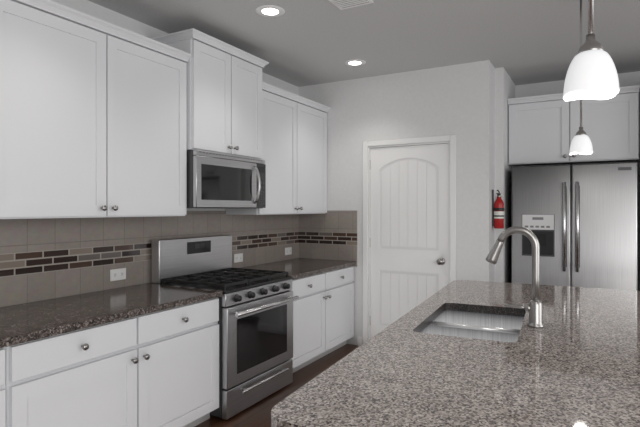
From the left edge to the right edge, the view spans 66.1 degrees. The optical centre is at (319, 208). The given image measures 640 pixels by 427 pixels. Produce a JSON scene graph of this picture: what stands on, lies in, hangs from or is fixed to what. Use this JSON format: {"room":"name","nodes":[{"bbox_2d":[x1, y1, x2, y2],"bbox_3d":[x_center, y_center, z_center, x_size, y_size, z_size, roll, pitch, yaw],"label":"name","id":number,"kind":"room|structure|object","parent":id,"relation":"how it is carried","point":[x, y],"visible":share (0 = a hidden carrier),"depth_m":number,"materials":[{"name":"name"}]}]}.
{"room":"kitchen","nodes":[
{"label":"kitchen","id":0,"kind":"room"},
{"bbox_2d":[51,0,297,210],"bbox_3d":[-2.525,0.030,1.559,0.270,2.727,8.899,0,0,29],"label":"wall","id":1,"kind":"structure","parent":0,"point":[90,8],"depth_m":3.42,"materials":[{"name":"paint"}]},
{"bbox_2d":[0,0,7,218],"bbox_3d":[-1.863,-0.509,2.092,0.361,1.116,0.789,0,0,29],"label":"upper cabinet","id":2,"kind":"object","parent":1,"relation":"attached to","point":[3,3],"depth_m":2.36,"materials":[{"name":"white wood"}]},
{"bbox_2d":[8,0,119,218],"bbox_3d":[-1.550,-0.509,2.651,0.361,1.116,0.787,0,0,29],"label":"upper cabinet","id":3,"kind":"object","parent":1,"relation":"attached to","point":[93,117],"depth_m":2.62,"materials":[{"name":"white wood"}]},
{"bbox_2d":[120,28,190,216],"bbox_3d":[-1.250,-0.509,3.188,0.361,1.116,0.712,0,0,29],"label":"upper cabinet","id":4,"kind":"object","parent":1,"relation":"attached to","point":[153,74],"depth_m":3.15,"materials":[{"name":"white wood"}]},
{"bbox_2d":[0,211,356,307],"bbox_3d":[-1.413,0.302,2.546,0.707,0.572,6.091,0,0,29],"label":"tile backsplash","id":5,"kind":"structure","parent":1,"relation":"attached to","point":[42,259],"depth_m":3.37,"materials":[{"name":"tile"}]},
{"bbox_2d":[110,268,125,280],"bbox_3d":[-1.363,0.443,3.325,0.009,0.078,0.125,0,0,29],"label":"electrical outlet","id":6,"kind":"object","parent":5,"relation":"attached to","point":[117,274],"visible":1,"depth_m":3.32,"materials":[{"name":"white plastic"}]},
{"bbox_2d":[234,253,242,262],"bbox_3d":[-0.737,0.443,4.447,0.009,0.078,0.125,0,0,29],"label":"electrical outlet","id":7,"kind":"object","parent":5,"relation":"attached to","point":[238,257],"visible":1,"depth_m":4.44,"materials":[{"name":"white plastic"}]},
{"bbox_2d":[285,247,291,254],"bbox_3d":[-0.332,0.443,5.171,0.009,0.078,0.125,0,0,29],"label":"electrical outlet","id":8,"kind":"object","parent":5,"relation":"attached to","point":[288,250],"visible":1,"depth_m":5.17,"materials":[{"name":"white plastic"}]},
{"bbox_2d":[150,28,268,159],"bbox_3d":[-0.838,-0.821,3.840,0.446,0.817,0.892,0,0,29],"label":"upper cabinet","id":9,"kind":"object","parent":1,"relation":"attached to","point":[224,97],"visible":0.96,"depth_m":3.66,"materials":[{"name":"white wood"}]},
{"bbox_2d":[187,150,265,207],"bbox_3d":[-0.814,-0.206,3.826,0.496,0.401,0.816,0,0,29],"label":"microwave","id":10,"kind":"object","parent":9,"relation":"attached to","point":[216,180],"visible":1,"depth_m":3.63,"materials":[{"name":"grey metal"}]},
{"bbox_2d":[225,82,330,214],"bbox_3d":[-0.359,-0.509,4.744,0.399,1.116,1.219,0,0,29],"label":"upper cabinet","id":11,"kind":"object","parent":1,"relation":"attached to","point":[294,141],"visible":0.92,"depth_m":4.61,"materials":[{"name":"white wood"}]},
{"bbox_2d":[195,344,358,426],"bbox_3d":[0.871,1.447,0.441,7.290,0.108,10.260,0,0,29],"label":"floor","id":12,"kind":"structure","parent":0,"point":[257,414],"depth_m":3.60,"materials":[{"name":"brown wood"}]},
{"bbox_2d":[0,343,31,426],"bbox_3d":[-1.757,0.982,1.943,0.669,0.822,0.803,0,0,29],"label":"base cabinet","id":13,"kind":"object","parent":12,"relation":"on","point":[15,362],"depth_m":2.09,"materials":[{"name":"white wood"}]},
{"bbox_2d":[32,315,151,426],"bbox_3d":[-1.436,0.982,2.517,0.669,0.822,0.813,0,0,29],"label":"base cabinet","id":14,"kind":"object","parent":12,"relation":"on","point":[144,355],"depth_m":2.43,"materials":[{"name":"white wood"}]},
{"bbox_2d":[0,283,222,346],"bbox_3d":[-1.915,0.553,1.637,0.691,0.036,4.014,0,0,29],"label":"countertop","id":15,"kind":"structure","parent":14,"relation":"on","point":[27,322],"depth_m":2.64,"materials":[{"name":"grey stone"}]},
{"bbox_2d":[152,299,218,426],"bbox_3d":[-1.125,0.982,3.073,0.669,0.822,0.736,0,0,29],"label":"base cabinet","id":16,"kind":"object","parent":12,"relation":"on","point":[185,340],"depth_m":2.96,"materials":[{"name":"white wood"}]},
{"bbox_2d":[151,235,298,419],"bbox_3d":[-0.685,0.807,3.720,0.770,1.172,0.814,0,0,29],"label":"range","id":17,"kind":"object","parent":12,"relation":"on","point":[255,322],"visible":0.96,"depth_m":3.55,"materials":[{"name":"grey metal"}]},
{"bbox_2d":[242,258,355,372],"bbox_3d":[-0.226,0.964,4.646,0.707,0.859,1.242,0,0,29],"label":"base cabinet","id":18,"kind":"object","parent":12,"relation":"on","point":[323,312],"visible":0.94,"depth_m":4.47,"materials":[{"name":"white wood"}]},
{"bbox_2d":[271,280,639,426],"bbox_3d":[1.137,0.964,2.162,1.592,0.859,2.732,0,0,26],"label":"kitchen island","id":19,"kind":"object","parent":12,"relation":"on","point":[462,353],"visible":1,"depth_m":1.65,"materials":[{"name":"grey stone"}]},
{"bbox_2d":[486,226,543,327],"bbox_3d":[0.901,0.307,2.281,0.254,0.454,0.071,0,0,26],"label":"faucet","id":20,"kind":"object","parent":19,"relation":"on","point":[534,307],"visible":1,"depth_m":2.23,"materials":[{"name":"silver metal"}]},
{"bbox_2d":[512,162,637,290],"bbox_3d":[2.393,0.497,4.664,0.999,1.793,0.797,0,0,29],"label":"refrigerator","id":21,"kind":"object","parent":12,"relation":"on","point":[580,221],"visible":0.71,"depth_m":4.34,"materials":[{"name":"grey metal"}]},
{"bbox_2d":[88,0,639,86],"bbox_3d":[0.871,-1.399,0.441,7.290,0.130,10.260,0,0,29],"label":"ceiling","id":22,"kind":"structure","parent":0,"point":[299,43],"depth_m":3.72,"materials":[{"name":"paint"}]},
{"bbox_2d":[255,5,284,16],"bbox_3d":[-0.336,-1.332,3.318,0.199,0.004,0.199,0,0,29],"label":"recessed light","id":23,"kind":"object","parent":22,"relation":"in","point":[271,11],"visible":1,"depth_m":3.31,"materials":[{"name":"white"}]},
{"bbox_2d":[329,0,373,9],"bbox_3d":[0.175,-1.328,3.103,0.238,0.010,0.275,0,0,29],"label":"ceiling vent","id":24,"kind":"object","parent":22,"relation":"in","point":[342,4],"visible":1,"depth_m":3.17,"materials":[{"name":"white metal"}]},
{"bbox_2d":[344,59,365,65],"bbox_3d":[0.318,-1.332,4.487,0.199,0.004,0.199,0,0,29],"label":"recessed light","id":25,"kind":"object","parent":22,"relation":"in","point":[355,62],"visible":1,"depth_m":4.47,"materials":[{"name":"white"}]},
{"bbox_2d":[569,0,592,154],"bbox_3d":[1.620,-0.837,3.054,0.134,0.994,0.134,0,0,29],"label":"pendant light","id":26,"kind":"object","parent":22,"relation":"hanging from","point":[581,143],"visible":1,"depth_m":3.03,"materials":[{"name":"white glass"}]},
{"bbox_2d":[563,0,619,100],"bbox_3d":[0.770,-0.826,1.401,0.143,1.015,0.143,0,0,29],"label":"pendant light","id":27,"kind":"object","parent":22,"relation":"hanging from","point":[592,73],"visible":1,"depth_m":1.36,"materials":[{"name":"white glass"}]},
{"bbox_2d":[298,60,494,344],"bbox_3d":[0.594,0.030,5.087,2.272,2.727,0.302,0,0,29],"label":"wall","id":28,"kind":"structure","parent":0,"point":[458,100],"depth_m":4.68,"materials":[{"name":"paint"}]},
{"bbox_2d":[357,337,362,345],"bbox_3d":[1.022,1.347,4.831,1.305,0.092,0.302,0,0,29],"label":"baseboard","id":29,"kind":"structure","parent":28,"relation":"attached to","point":[359,341],"depth_m":5.00,"materials":[{"name":"white wood"}]},
{"bbox_2d":[370,143,448,338],"bbox_3d":[0.841,0.384,4.772,0.805,1.993,0.130,0,0,29],"label":"pantry door","id":30,"kind":"structure","parent":28,"relation":"in","point":[409,228],"depth_m":4.79,"materials":[{"name":"white wood"}]},
{"bbox_2d":[363,135,455,343],"bbox_3d":[0.870,0.354,4.811,0.937,2.078,0.125,0,0,29],"label":"door frame","id":31,"kind":"structure","parent":28,"relation":"attached to","point":[451,139],"depth_m":4.87,"materials":[{"name":"white wood"}]},
{"bbox_2d":[495,67,514,282],"bbox_3d":[0.893,0.030,5.545,2.349,2.727,0.788,0,0,29],"label":"wall","id":32,"kind":"structure","parent":0,"point":[504,87],"depth_m":4.66,"materials":[{"name":"paint"}]},
{"bbox_2d":[492,190,504,228],"bbox_3d":[1.631,0.000,4.502,0.106,0.356,0.153,0,0,29],"label":"fire extinguisher","id":33,"kind":"object","parent":32,"relation":"attached to","point":[498,209],"visible":1,"depth_m":4.48,"materials":[{"name":"red metal"}]},
{"bbox_2d":[515,71,639,290],"bbox_3d":[3.308,0.030,4.801,7.290,2.727,0.270,0,0,29],"label":"wall","id":34,"kind":"structure","parent":0,"point":[557,87],"depth_m":4.85,"materials":[{"name":"paint"}]},
{"bbox_2d":[507,85,638,166],"bbox_3d":[2.443,-0.757,4.792,1.083,0.638,0.586,0,0,29],"label":"upper cabinet","id":35,"kind":"object","parent":34,"relation":"attached to","point":[543,129],"visible":0.94,"depth_m":4.58,"materials":[{"name":"white wood"}]}
]}

